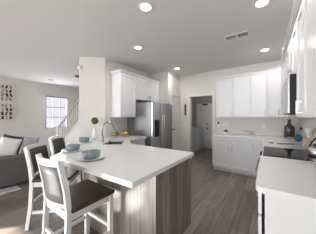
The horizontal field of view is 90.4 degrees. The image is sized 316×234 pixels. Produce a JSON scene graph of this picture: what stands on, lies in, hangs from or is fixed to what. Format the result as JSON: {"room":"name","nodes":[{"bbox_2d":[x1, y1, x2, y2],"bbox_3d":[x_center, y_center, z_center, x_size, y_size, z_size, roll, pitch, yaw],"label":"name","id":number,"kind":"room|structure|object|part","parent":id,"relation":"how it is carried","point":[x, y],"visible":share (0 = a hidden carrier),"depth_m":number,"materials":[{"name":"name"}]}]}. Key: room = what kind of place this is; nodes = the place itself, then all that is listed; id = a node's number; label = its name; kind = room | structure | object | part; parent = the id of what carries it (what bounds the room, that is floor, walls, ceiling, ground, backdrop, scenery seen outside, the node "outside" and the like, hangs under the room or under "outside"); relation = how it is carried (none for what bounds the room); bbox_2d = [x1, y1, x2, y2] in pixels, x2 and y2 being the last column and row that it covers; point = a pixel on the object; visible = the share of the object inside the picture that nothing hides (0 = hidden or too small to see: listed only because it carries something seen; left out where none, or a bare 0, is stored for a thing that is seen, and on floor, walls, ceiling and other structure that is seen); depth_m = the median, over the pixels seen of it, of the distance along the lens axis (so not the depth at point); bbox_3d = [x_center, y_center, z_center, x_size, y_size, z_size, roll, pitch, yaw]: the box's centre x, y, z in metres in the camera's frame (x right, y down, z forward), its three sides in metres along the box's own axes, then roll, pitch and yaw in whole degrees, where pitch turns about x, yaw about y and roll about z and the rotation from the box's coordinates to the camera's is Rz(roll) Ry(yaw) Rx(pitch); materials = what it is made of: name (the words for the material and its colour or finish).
{"room":"kitchen","nodes":[
{"label":"kitchen","id":0,"kind":"room"},
{"bbox_2d":[0,77,78,151],"bbox_3d":[-5.567,0.005,5.265,0.150,2.750,11.700,0,0,35],"label":"wall","id":1,"kind":"structure","parent":0,"point":[28,102],"depth_m":6.11,"materials":[{"name":"white paint"}]},
{"bbox_2d":[0,84,12,101],"bbox_3d":[-5.386,-0.840,5.360,0.036,0.590,0.636,0,0,35],"label":"painting","id":2,"kind":"object","parent":1,"relation":"attached to","point":[6,91],"visible":1,"depth_m":5.48,"materials":[{"name":"white fabric"}]},
{"bbox_2d":[0,103,12,119],"bbox_3d":[-5.389,-0.190,5.355,0.036,0.590,0.638,0,0,35],"label":"painting","id":3,"kind":"object","parent":1,"relation":"attached to","point":[6,109],"visible":1,"depth_m":5.48,"materials":[{"name":"white fabric"}]},
{"bbox_2d":[45,95,67,128],"bbox_3d":[-4.439,-0.205,6.880,0.100,1.370,0.900,0,0,35],"label":"window","id":4,"kind":"structure","parent":1,"relation":"in","point":[53,107],"depth_m":6.80,"materials":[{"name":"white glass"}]},
{"bbox_2d":[79,57,149,176],"bbox_3d":[-1.063,0.005,4.335,0.550,2.750,2.090,0,0,35],"label":"wall","id":5,"kind":"structure","parent":0,"point":[94,75],"depth_m":3.61,"materials":[{"name":"white paint"}]},
{"bbox_2d":[109,69,136,116],"bbox_3d":[-0.839,-0.532,3.828,0.388,1.075,0.557,0,0,35],"label":"upper cabinet","id":6,"kind":"object","parent":5,"relation":"attached to","point":[123,83],"visible":1,"depth_m":3.68,"materials":[{"name":"white paint"}]},
{"bbox_3d":[-0.839,-1.045,3.828,0.388,0.050,0.557,0,0,35],"label":"crown molding","id":7,"kind":"part","parent":6,"relation":"part of","materials":[{"name":"white paint"}]},
{"bbox_3d":[-0.710,-0.507,3.764,0.020,1.010,0.508,0,0,35],"label":"door","id":8,"kind":"part","parent":6,"relation":"part of","materials":[{"name":"white paint"}]},
{"bbox_2d":[136,74,159,101],"bbox_3d":[-0.382,-0.760,4.486,0.388,0.620,1.040,0,0,35],"label":"upper cabinet","id":9,"kind":"object","parent":5,"relation":"attached to","point":[147,89],"visible":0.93,"depth_m":4.34,"materials":[{"name":"white paint"}]},
{"bbox_3d":[-0.414,-0.735,4.191,0.020,0.555,0.513,0,0,35],"label":"door","id":10,"kind":"part","parent":9,"relation":"part of","materials":[{"name":"white paint"}]},
{"bbox_3d":[-0.382,-1.045,4.486,0.388,0.050,1.040,0,0,35],"label":"crown molding","id":11,"kind":"part","parent":9,"relation":"part of","materials":[{"name":"white paint"}]},
{"bbox_3d":[-0.117,-0.735,4.618,0.020,0.555,0.513,0,0,35],"label":"door","id":12,"kind":"part","parent":9,"relation":"part of","materials":[{"name":"white paint"}]},
{"bbox_2d":[0,148,264,233],"bbox_3d":[-2.178,1.430,2.912,8.500,0.100,11.700,0,0,35],"label":"floor","id":13,"kind":"structure","parent":0,"point":[222,202],"depth_m":2.42,"materials":[{"name":"grey wood"}]},
{"bbox_2d":[0,185,20,194],"bbox_3d":[-3.058,1.374,2.592,0.280,0.012,1.170,0,0,35],"label":"floor mat","id":14,"kind":"object","parent":13,"relation":"on","point":[13,188],"visible":1,"depth_m":2.96,"materials":[{"name":"grey fabric"}]},
{"bbox_2d":[0,150,50,187],"bbox_3d":[-3.614,1.086,2.886,0.930,0.588,2.620,0,0,35],"label":"sofa","id":15,"kind":"object","parent":13,"relation":"on","point":[13,168],"visible":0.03,"depth_m":3.14,"materials":[{"name":"grey fabric"}]},
{"bbox_2d":[0,136,22,155],"bbox_3d":[-3.143,0.640,3.302,0.143,0.494,0.454,0,0,35],"label":"pillow","id":16,"kind":"object","parent":15,"relation":"on","point":[8,146],"visible":0.94,"depth_m":3.26,"materials":[{"name":"white fabric"}]},
{"bbox_2d":[3,134,23,154],"bbox_3d":[-3.214,0.620,3.437,0.115,0.524,0.476,0,0,35],"label":"pillow","id":17,"kind":"object","parent":15,"relation":"on","point":[4,135],"visible":0.22,"depth_m":3.49,"materials":[{"name":"grey fabric"}]},
{"bbox_2d":[20,137,39,153],"bbox_3d":[-2.936,0.650,3.609,0.141,0.420,0.352,0,0,35],"label":"pillow","id":18,"kind":"object","parent":15,"relation":"on","point":[27,141],"visible":0.55,"depth_m":3.53,"materials":[{"name":"grey fabric"}]},
{"bbox_2d":[23,141,81,229],"bbox_3d":[-1.423,0.875,2.167,0.566,1.016,0.494,0,0,-8],"label":"bar stool","id":19,"kind":"object","parent":13,"relation":"on","point":[30,151],"visible":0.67,"depth_m":1.98,"materials":[{"name":"white paint"}]},
{"bbox_3d":[-1.585,0.875,1.929,0.108,1.016,0.032,0,0,-8],"label":"leg","id":20,"kind":"part","parent":19,"relation":"part of","materials":[{"name":"white paint"}]},
{"bbox_3d":[-1.669,0.393,2.131,0.068,0.051,0.409,0,0,-8],"label":"rail","id":21,"kind":"part","parent":19,"relation":"part of","materials":[{"name":"white paint"}]},
{"bbox_3d":[-1.634,0.572,2.136,0.116,0.314,0.394,0,0,-8],"label":"panel","id":22,"kind":"part","parent":19,"relation":"part of","materials":[{"name":"black fabric"}]},
{"bbox_3d":[-1.646,0.875,2.349,0.108,1.016,0.032,0,0,-8],"label":"leg","id":23,"kind":"part","parent":19,"relation":"part of","materials":[{"name":"white paint"}]},
{"bbox_3d":[-1.357,0.782,2.176,0.432,0.036,0.494,0,0,-8],"label":"seat","id":24,"kind":"part","parent":19,"relation":"part of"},
{"bbox_3d":[-1.205,1.090,2.413,0.044,0.580,0.044,0,0,-8],"label":"leg","id":25,"kind":"part","parent":19,"relation":"part of","materials":[{"name":"white paint"}]},
{"bbox_2d":[48,135,83,180],"bbox_3d":[-1.567,0.862,2.804,0.566,1.042,0.494,0,0,-6],"label":"bar stool","id":26,"kind":"object","parent":13,"relation":"on","point":[56,143],"visible":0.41,"depth_m":2.80,"materials":[{"name":"white paint"}]},
{"bbox_3d":[-1.737,0.862,2.572,0.108,1.042,0.032,0,0,-6],"label":"leg","id":27,"kind":"part","parent":26,"relation":"part of","materials":[{"name":"white paint"}]},
{"bbox_3d":[-1.814,0.368,2.777,0.068,0.052,0.409,0,0,-6],"label":"rail","id":28,"kind":"part","parent":26,"relation":"part of","materials":[{"name":"white paint"}]},
{"bbox_3d":[-1.778,0.551,2.781,0.116,0.322,0.394,0,0,-6],"label":"panel","id":29,"kind":"part","parent":26,"relation":"part of","materials":[{"name":"black fabric"}]},
{"bbox_2d":[56,98,78,144],"bbox_3d":[-2.414,-0.019,5.660,3.188,2.798,0.995,0,0,35],"label":"staircase","id":30,"kind":"structure","parent":13,"relation":"on","point":[72,136],"depth_m":5.56,"materials":[{"name":"white paint"}]},
{"bbox_3d":[-3.917,0.850,6.177,0.130,1.060,0.130,0,0,35],"label":"newel post","id":31,"kind":"part","parent":30,"relation":"part of","materials":[{"name":"paint"}]},
{"bbox_3d":[-2.762,-0.507,5.375,2.743,1.822,0.056,0,0,35],"label":"handrail","id":32,"kind":"part","parent":30,"relation":"part of","materials":[{"name":"grey paint"}]},
{"bbox_2d":[35,153,114,233],"bbox_3d":[-0.808,0.862,1.528,0.494,1.042,0.566,0,0,35],"label":"bar stool","id":33,"kind":"object","parent":13,"relation":"on","point":[70,202],"visible":1,"depth_m":1.40,"materials":[{"name":"white paint"}]},
{"bbox_3d":[-1.093,0.862,1.488,0.032,1.042,0.108,0,0,35],"label":"leg","id":34,"kind":"part","parent":33,"relation":"part of","materials":[{"name":"white paint"}]},
{"bbox_3d":[-0.950,0.368,1.323,0.409,0.052,0.068,0,0,35],"label":"rail","id":35,"kind":"part","parent":33,"relation":"part of","materials":[{"name":"white paint"}]},
{"bbox_3d":[-0.914,0.728,1.375,0.409,0.036,0.068,0,0,35],"label":"rail","id":36,"kind":"part","parent":33,"relation":"part of","materials":[{"name":"white paint"}]},
{"bbox_3d":[-0.745,0.862,1.247,0.032,1.042,0.108,0,0,35],"label":"leg","id":37,"kind":"part","parent":33,"relation":"part of","materials":[{"name":"white paint"}]},
{"bbox_3d":[-0.839,1.083,1.855,0.044,0.595,0.044,0,0,35],"label":"leg","id":38,"kind":"part","parent":33,"relation":"part of","materials":[{"name":"white paint"}]},
{"bbox_3d":[-0.770,0.766,1.583,0.494,0.037,0.432,0,0,35],"label":"seat","id":39,"kind":"part","parent":33,"relation":"part of","materials":[{"name":"brown leather"}]},
{"bbox_3d":[-0.491,1.083,1.613,0.044,0.595,0.044,0,0,35],"label":"leg","id":40,"kind":"part","parent":33,"relation":"part of","materials":[{"name":"white paint"}]},
{"bbox_2d":[84,158,190,233],"bbox_3d":[-0.518,0.941,2.475,2.045,0.878,1.195,0,0,35],"label":"base cabinet","id":41,"kind":"object","parent":13,"relation":"on","point":[161,204],"visible":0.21,"depth_m":1.63,"materials":[{"name":"grey wood"}]},
{"bbox_3d":[-0.501,0.941,1.748,1.147,0.878,0.020,0,0,35],"label":"panel","id":42,"kind":"part","parent":41,"relation":"part of","materials":[{"name":"grey wood"}]},
{"bbox_2d":[50,135,193,187],"bbox_3d":[-0.606,0.480,2.643,2.460,0.040,2.100,0,0,35],"label":"countertop","id":43,"kind":"structure","parent":41,"relation":"on","point":[127,164],"depth_m":1.66,"materials":[{"name":"white stone"}]},
{"bbox_2d":[61,147,83,151],"bbox_3d":[-1.153,0.449,2.127,0.279,0.020,0.279,0,0,35],"label":"plate","id":44,"kind":"object","parent":43,"relation":"on","point":[80,149],"visible":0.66,"depth_m":2.08,"materials":[{"name":"white ceramic"}]},
{"bbox_2d":[65,144,79,150],"bbox_3d":[-1.153,0.414,2.127,0.180,0.072,0.180,0,0,35],"label":"bowl","id":45,"kind":"object","parent":44,"relation":"on","point":[70,147],"visible":0.98,"depth_m":2.07,"materials":[{"name":"teal ceramic"}]},
{"bbox_2d":[76,154,105,160],"bbox_3d":[-0.738,0.449,1.742,0.304,0.020,0.304,0,0,35],"label":"plate","id":46,"kind":"object","parent":43,"relation":"on","point":[101,156],"visible":0.61,"depth_m":1.69,"materials":[{"name":"white ceramic"}]},
{"bbox_2d":[82,149,100,158],"bbox_3d":[-0.738,0.414,1.742,0.196,0.072,0.196,0,0,35],"label":"bowl","id":47,"kind":"object","parent":46,"relation":"on","point":[92,153],"visible":1,"depth_m":1.69,"materials":[{"name":"teal ceramic"}]},
{"bbox_2d":[92,128,96,138],"bbox_3d":[-1.341,0.344,3.329,0.110,0.230,0.110,0,0,35],"label":"vase","id":48,"kind":"object","parent":43,"relation":"on","point":[94,134],"depth_m":3.29,"materials":[{"name":"white ceramic"}]},
{"bbox_2d":[91,117,98,138],"bbox_3d":[-1.341,0.230,3.329,0.158,0.458,0.157,0,0,35],"label":"topiary","id":49,"kind":"object","parent":43,"relation":"on","point":[94,120],"visible":1,"depth_m":3.29,"materials":[{"name":"green plant"}]},
{"bbox_2d":[101,122,116,141],"bbox_3d":[-0.923,0.274,2.939,0.287,0.372,0.121,0,0,-35],"label":"faucet","id":50,"kind":"object","parent":43,"relation":"on","point":[102,136],"visible":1,"depth_m":2.90,"materials":[{"name":"silver metal"}]},
{"bbox_2d":[107,142,122,143],"bbox_3d":[-0.797,0.601,2.903,0.340,0.199,0.560,0,0,-5],"label":"sink","id":51,"kind":"object","parent":43,"relation":"in","point":[108,142],"visible":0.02,"depth_m":3.17,"materials":[{"name":"metal"}]},
{"bbox_2d":[120,128,128,135],"bbox_3d":[-0.786,0.362,3.735,0.214,0.193,0.217,0,0,35],"label":"gourd","id":52,"kind":"object","parent":43,"relation":"on","point":[123,132],"visible":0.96,"depth_m":3.67,"materials":[{"name":"gold metal"}]},
{"bbox_3d":[-1.355,0.449,2.888,0.279,0.020,0.279,0,0,35],"label":"plate","id":53,"kind":"object","parent":43,"relation":"on","visible":0},
{"bbox_2d":[79,137,89,141],"bbox_3d":[-1.355,0.414,2.888,0.180,0.072,0.180,0,0,35],"label":"bowl","id":54,"kind":"object","parent":53,"relation":"on","point":[81,139],"visible":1,"depth_m":2.83,"materials":[{"name":"teal ceramic"}]},
{"bbox_3d":[0.193,0.941,1.733,0.030,0.878,0.788,0,0,35],"label":"panel","id":55,"kind":"part","parent":41,"relation":"part of","materials":[{"name":"grey wood"}]},
{"bbox_2d":[130,139,144,144],"bbox_3d":[-0.717,0.940,3.684,0.740,0.880,0.495,0,0,35],"label":"base cabinet","id":56,"kind":"object","parent":13,"relation":"on","point":[140,141],"visible":0.18,"depth_m":3.54,"materials":[{"name":"white paint"}]},
{"bbox_2d":[127,102,171,148],"bbox_3d":[-0.180,0.505,4.276,0.928,1.750,0.910,0,0,35],"label":"refrigerator","id":57,"kind":"object","parent":13,"relation":"on","point":[153,120],"visible":0.68,"depth_m":3.91,"materials":[{"name":"metal"}]},
{"bbox_3d":[-0.044,0.482,3.849,0.062,1.675,0.363,0,0,35],"label":"freezer door","id":58,"kind":"part","parent":57,"relation":"part of","materials":[{"name":"metal"}]},
{"bbox_3d":[0.096,0.355,3.932,0.082,0.834,0.026,0,0,35],"label":"handle","id":59,"kind":"part","parent":57,"relation":"part of","materials":[{"name":"metal"}]},
{"bbox_3d":[0.139,0.355,3.994,0.082,0.834,0.026,0,0,35],"label":"handle","id":60,"kind":"part","parent":57,"relation":"part of","materials":[{"name":"metal"}]},
{"bbox_3d":[0.218,0.482,4.226,0.062,1.675,0.539,0,0,35],"label":"door","id":61,"kind":"part","parent":57,"relation":"part of","materials":[{"name":"metal"}]},
{"bbox_2d":[192,128,195,152],"bbox_3d":[1.032,0.865,6.082,0.678,1.030,0.690,0,0,35],"label":"washing machine","id":62,"kind":"object","parent":13,"relation":"on","point":[193,129],"visible":0.25,"depth_m":6.02,"materials":[{"name":"white metal"}]},
{"bbox_2d":[192,127,201,151],"bbox_3d":[1.448,0.865,6.682,0.678,1.030,0.690,0,0,35],"label":"dryer","id":63,"kind":"object","parent":13,"relation":"on","point":[198,129],"visible":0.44,"depth_m":6.46,"materials":[{"name":"white metal"}]},
{"bbox_3d":[1.724,0.900,6.491,0.008,0.760,0.610,0,0,35],"label":"panel","id":64,"kind":"part","parent":63,"relation":"part of","materials":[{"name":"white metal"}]},
{"bbox_2d":[213,136,250,175],"bbox_3d":[1.931,0.940,4.061,0.860,0.880,0.635,0,0,35],"label":"base cabinet","id":65,"kind":"object","parent":13,"relation":"on","point":[233,155],"visible":0.94,"depth_m":3.82,"materials":[{"name":"white paint"}]},
{"bbox_3d":[1.602,0.588,3.964,0.423,0.148,0.020,0,0,35],"label":"drawer","id":66,"kind":"part","parent":65,"relation":"part of","materials":[{"name":"white paint"}]},
{"bbox_3d":[1.602,0.973,3.964,0.423,0.588,0.020,0,0,35],"label":"door","id":67,"kind":"part","parent":65,"relation":"part of","materials":[{"name":"white paint"}]},
{"bbox_3d":[1.955,0.588,3.719,0.423,0.148,0.020,0,0,35],"label":"drawer","id":68,"kind":"part","parent":65,"relation":"part of","materials":[{"name":"white paint"}]},
{"bbox_3d":[1.955,0.973,3.719,0.423,0.588,0.020,0,0,35],"label":"door","id":69,"kind":"part","parent":65,"relation":"part of","materials":[{"name":"white paint"}]},
{"bbox_2d":[211,133,304,149],"bbox_3d":[1.965,0.480,3.349,1.788,0.040,1.773,0,0,35],"label":"countertop","id":70,"kind":"structure","parent":65,"relation":"on","point":[266,139],"depth_m":3.21,"materials":[{"name":"white stone"}]},
{"bbox_2d":[243,130,253,134],"bbox_3d":[2.294,0.402,3.971,0.250,0.115,0.250,0,0,35],"label":"cake stand","id":71,"kind":"object","parent":70,"relation":"on","point":[247,131],"visible":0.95,"depth_m":3.94,"materials":[{"name":"ceramic"}]},
{"bbox_2d":[284,119,294,137],"bbox_3d":[2.872,0.254,3.436,0.190,0.410,0.190,0,0,35],"label":"bottle","id":72,"kind":"object","parent":70,"relation":"on","point":[289,130],"visible":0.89,"depth_m":3.38,"materials":[{"name":"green glass"}]},
{"bbox_2d":[294,134,302,141],"bbox_3d":[2.643,0.389,2.950,0.143,0.140,0.146,0,0,35],"label":"vase","id":73,"kind":"object","parent":70,"relation":"on","point":[298,137],"visible":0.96,"depth_m":2.91,"materials":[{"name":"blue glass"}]},
{"bbox_2d":[303,138,312,148],"bbox_3d":[2.130,0.382,2.235,0.100,0.155,0.099,0,0,35],"label":"utensil crock","id":74,"kind":"object","parent":70,"relation":"on","point":[306,142],"visible":0.51,"depth_m":2.21,"materials":[{"name":"brown wood"}]},
{"bbox_2d":[251,139,262,176],"bbox_3d":[2.407,0.940,3.731,0.300,0.880,0.635,0,0,35],"label":"base cabinet","id":75,"kind":"object","parent":13,"relation":"on","point":[256,145],"visible":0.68,"depth_m":3.55,"materials":[{"name":"white paint"}]},
{"bbox_2d":[255,146,315,226],"bbox_3d":[1.685,0.894,2.014,0.719,0.871,0.730,0,0,35],"label":"range","id":76,"kind":"object","parent":13,"relation":"on","point":[297,154],"visible":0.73,"depth_m":1.97,"materials":[{"name":"metal"}]},
{"bbox_2d":[263,146,315,161],"bbox_3d":[1.719,0.467,1.990,0.635,0.016,0.726,0,0,35],"label":"cooktop","id":77,"kind":"object","parent":76,"relation":"in","point":[297,154],"depth_m":1.97,"materials":[{"name":"black glass"}]},
{"bbox_2d":[303,138,315,156],"bbox_3d":[1.865,0.346,1.837,0.208,0.223,0.190,0,0,-20],"label":"kettle","id":78,"kind":"object","parent":76,"relation":"on","point":[311,151],"visible":1,"depth_m":1.85,"materials":[{"name":"metal"}]},
{"bbox_2d":[256,169,315,233],"bbox_3d":[1.203,0.940,1.289,0.685,0.880,0.990,0,0,35],"label":"base cabinet","id":79,"kind":"object","parent":13,"relation":"on","point":[282,216],"visible":0.58,"depth_m":0.98,"materials":[{"name":"white paint"}]},
{"bbox_3d":[0.831,0.588,1.266,0.020,0.148,0.475,0,0,35],"label":"drawer","id":80,"kind":"part","parent":79,"relation":"part of","materials":[{"name":"white paint"}]},
{"bbox_3d":[0.831,0.973,1.266,0.020,0.588,0.475,0,0,35],"label":"door","id":81,"kind":"part","parent":79,"relation":"part of","materials":[{"name":"white paint"}]},
{"bbox_2d":[256,156,315,205],"bbox_3d":[1.210,0.480,1.275,0.663,0.040,1.015,0,0,35],"label":"countertop","id":82,"kind":"structure","parent":79,"relation":"on","point":[290,179],"depth_m":1.16,"materials":[{"name":"white stone"}]},
{"bbox_3d":[0.959,0.941,0.870,0.607,0.878,0.022,0,0,35],"label":"panel","id":83,"kind":"part","parent":79,"relation":"part of","materials":[{"name":"white paint"}]},
{"bbox_2d":[0,0,294,88],"bbox_3d":[-2.178,-1.420,2.912,8.500,0.100,11.700,0,0,35],"label":"ceiling","id":84,"kind":"structure","parent":0,"point":[41,41],"depth_m":2.58,"materials":[{"name":"white paint"}]},
{"bbox_2d":[133,45,142,49],"bbox_3d":[-0.394,-1.366,3.098,0.180,0.008,0.180,0,0,35],"label":"recessed light","id":85,"kind":"object","parent":84,"relation":"in","point":[137,47],"visible":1,"depth_m":3.09,"materials":[{"name":"white plastic"}]},
{"bbox_2d":[139,2,152,11],"bbox_3d":[-0.152,-1.366,1.956,0.180,0.008,0.180,0,0,35],"label":"recessed light","id":86,"kind":"object","parent":84,"relation":"in","point":[144,6],"visible":1,"depth_m":1.94,"materials":[{"name":"white plastic"}]},
{"bbox_2d":[224,30,248,40],"bbox_3d":[1.326,-1.363,2.646,0.360,0.012,0.170,0,0,35],"label":"ceiling vent","id":87,"kind":"object","parent":84,"relation":"in","point":[244,33],"visible":1,"depth_m":2.63,"materials":[{"name":"white plastic"}]},
{"bbox_2d":[253,0,270,7],"bbox_3d":[1.248,-1.366,1.885,0.180,0.008,0.180,0,0,35],"label":"recessed light","id":88,"kind":"object","parent":84,"relation":"in","point":[259,3],"visible":1,"depth_m":1.89,"materials":[{"name":"white plastic"}]},
{"bbox_2d":[150,71,179,103],"bbox_3d":[0.217,0.005,5.266,0.850,2.750,0.900,0,0,35],"label":"wall","id":89,"kind":"structure","parent":0,"point":[169,81],"depth_m":4.79,"materials":[{"name":"white paint"}]},
{"bbox_2d":[172,96,178,149],"bbox_3d":[0.559,0.352,5.020,0.093,2.035,0.515,0,0,35],"label":"door","id":90,"kind":"structure","parent":89,"relation":"in","point":[175,100],"depth_m":5.02,"materials":[{"name":"paint"}]},
{"bbox_2d":[170,93,180,150],"bbox_3d":[0.567,0.325,5.009,0.018,2.110,0.635,0,0,35],"label":"trim","id":91,"kind":"structure","parent":89,"relation":"attached to","point":[171,94],"depth_m":5.22,"materials":[{"name":"paint"}]},
{"bbox_2d":[192,96,211,126],"bbox_3d":[2.280,0.005,6.878,2.100,2.750,0.100,0,0,35],"label":"wall","id":92,"kind":"structure","parent":0,"point":[196,100],"depth_m":7.18,"materials":[{"name":"grey paint"}]},
{"bbox_2d":[197,103,211,148],"bbox_3d":[2.035,0.390,6.920,0.690,1.960,0.110,0,0,35],"label":"door","id":93,"kind":"structure","parent":92,"relation":"in","point":[204,111],"depth_m":6.89,"materials":[{"name":"paint"}]},
{"bbox_2d":[180,60,298,151],"bbox_3d":[2.015,0.005,4.481,3.000,2.750,0.140,0,0,35],"label":"wall","id":94,"kind":"structure","parent":0,"point":[205,82],"depth_m":4.46,"materials":[{"name":"white paint"}]},
{"bbox_2d":[188,93,214,162],"bbox_3d":[1.363,0.330,4.923,0.865,2.100,0.158,0,0,35],"label":"trim","id":95,"kind":"structure","parent":94,"relation":"attached to","point":[190,97],"depth_m":5.07,"materials":[{"name":"paint"}]},
{"bbox_2d":[215,72,250,116],"bbox_3d":[1.987,-0.532,4.175,0.857,1.075,0.390,0,0,35],"label":"upper cabinet","id":96,"kind":"object","parent":94,"relation":"attached to","point":[233,92],"visible":0.98,"depth_m":4.01,"materials":[{"name":"white paint"}]},
{"bbox_3d":[1.756,-0.507,4.162,0.401,1.010,0.020,0,0,35],"label":"door","id":97,"kind":"part","parent":96,"relation":"part of","materials":[{"name":"white paint"}]},
{"bbox_3d":[1.987,-1.045,4.175,0.857,0.050,0.390,0,0,35],"label":"crown molding","id":98,"kind":"part","parent":96,"relation":"part of","materials":[{"name":"white paint"}]},
{"bbox_3d":[2.091,-0.507,3.929,0.400,1.010,0.020,0,0,35],"label":"door","id":99,"kind":"part","parent":96,"relation":"part of","materials":[{"name":"white paint"}]},
{"bbox_2d":[217,129,298,135],"bbox_3d":[2.467,0.409,4.072,1.788,0.099,0.013,0,0,35],"label":"backsplash","id":100,"kind":"structure","parent":94,"relation":"attached to","point":[267,133],"depth_m":4.02,"materials":[{"name":"tile"}]},
{"bbox_2d":[251,70,265,116],"bbox_3d":[2.464,-0.532,3.844,0.300,1.075,0.390,0,0,35],"label":"upper cabinet","id":101,"kind":"object","parent":94,"relation":"attached to","point":[258,79],"visible":0.93,"depth_m":3.73,"materials":[{"name":"white paint"}]},
{"bbox_3d":[2.464,-1.045,3.844,0.300,0.050,0.390,0,0,35],"label":"crown molding","id":102,"kind":"part","parent":101,"relation":"part of","materials":[{"name":"white paint"}]},
{"bbox_2d":[299,117,315,143],"bbox_3d":[0.614,0.005,-0.299,0.150,2.750,9.610,0,0,35],"label":"wall","id":103,"kind":"structure","parent":0,"point":[310,123],"depth_m":2.76,"materials":[{"name":"white paint"}]},
{"bbox_2d":[266,66,281,116],"bbox_3d":[2.756,-0.532,3.464,0.618,1.075,0.680,0,0,35],"label":"upper cabinet","id":104,"kind":"object","parent":103,"relation":"attached to","point":[273,75],"visible":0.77,"depth_m":3.40,"materials":[{"name":"white paint"}]},
{"bbox_3d":[2.759,-1.045,3.464,0.614,0.050,0.677,0,0,35],"label":"crown molding","id":105,"kind":"part","parent":104,"relation":"part of","materials":[{"name":"white paint"}]},
{"bbox_2d":[279,43,295,116],"bbox_3d":[2.322,-0.532,2.637,0.390,1.075,1.175,0,0,35],"label":"upper cabinet","id":106,"kind":"object","parent":103,"relation":"attached to","point":[284,58],"visible":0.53,"depth_m":2.58,"materials":[{"name":"white paint"}]},
{"bbox_3d":[2.428,-0.507,3.041,0.020,1.010,0.383,0,0,35],"label":"door","id":107,"kind":"part","parent":106,"relation":"part of","materials":[{"name":"white paint"}]},
{"bbox_3d":[2.322,-1.045,2.637,0.390,0.050,1.175,0,0,35],"label":"crown molding","id":108,"kind":"part","parent":106,"relation":"part of","materials":[{"name":"white paint"}]},
{"bbox_3d":[2.206,-0.507,2.721,0.020,1.010,0.383,0,0,35],"label":"door","id":109,"kind":"part","parent":106,"relation":"part of","materials":[{"name":"white paint"}]},
{"bbox_3d":[1.982,-0.507,2.399,0.020,1.010,0.388,0,0,35],"label":"door","id":110,"kind":"part","parent":106,"relation":"part of","materials":[{"name":"white paint"}]},
{"bbox_2d":[285,16,296,75],"bbox_3d":[1.772,-0.762,1.846,0.390,0.615,0.745,0,0,35],"label":"upper cabinet","id":111,"kind":"object","parent":103,"relation":"attached to","point":[290,40],"visible":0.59,"depth_m":1.88,"materials":[{"name":"white paint"}]},
{"bbox_2d":[282,74,295,114],"bbox_3d":[1.759,-0.242,1.854,0.414,0.420,0.740,0,0,35],"label":"microwave","id":112,"kind":"object","parent":111,"relation":"attached to","point":[289,86],"visible":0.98,"depth_m":1.66,"materials":[{"name":"black plastic"}]},
{"bbox_3d":[1.652,-0.245,2.045,0.017,0.410,0.544,0,0,35],"label":"door","id":113,"kind":"part","parent":112,"relation":"part of","materials":[{"name":"metal"}]},
{"bbox_3d":[1.440,-0.245,1.741,0.017,0.410,0.187,0,0,35],"label":"control panel","id":114,"kind":"part","parent":112,"relation":"part of","materials":[{"name":"metal"}]},
{"bbox_3d":[1.761,-0.738,2.081,0.020,0.550,0.365,0,0,35],"label":"door","id":115,"kind":"part","parent":111,"relation":"part of","materials":[{"name":"white paint"}]},
{"bbox_3d":[1.772,-1.045,1.846,0.390,0.050,0.745,0,0,35],"label":"crown molding","id":116,"kind":"part","parent":111,"relation":"part of","materials":[{"name":"white paint"}]},
{"bbox_3d":[1.549,-0.738,1.775,0.020,0.550,0.366,0,0,35],"label":"door","id":117,"kind":"part","parent":111,"relation":"part of","materials":[{"name":"white paint"}]},
{"bbox_2d":[291,0,315,117],"bbox_3d":[1.247,-0.532,1.089,0.390,1.075,1.092,0,0,35],"label":"upper cabinet","id":118,"kind":"object","parent":103,"relation":"attached to","point":[304,11],"visible":1,"depth_m":1.28,"materials":[{"name":"white paint"}]},
{"bbox_3d":[1.247,-1.045,1.089,0.390,0.050,1.092,0,0,35],"label":"crown molding","id":119,"kind":"part","parent":118,"relation":"part of","materials":[{"name":"white paint"}]},
{"bbox_3d":[1.341,-0.507,1.476,0.020,1.010,0.343,0,0,35],"label":"door","id":120,"kind":"part","parent":118,"relation":"part of","materials":[{"name":"white paint"}]},
{"bbox_3d":[1.042,-0.507,1.044,0.020,1.010,0.693,0,0,35],"label":"door","id":121,"kind":"part","parent":118,"relation":"part of","materials":[{"name":"white paint"}]}
]}

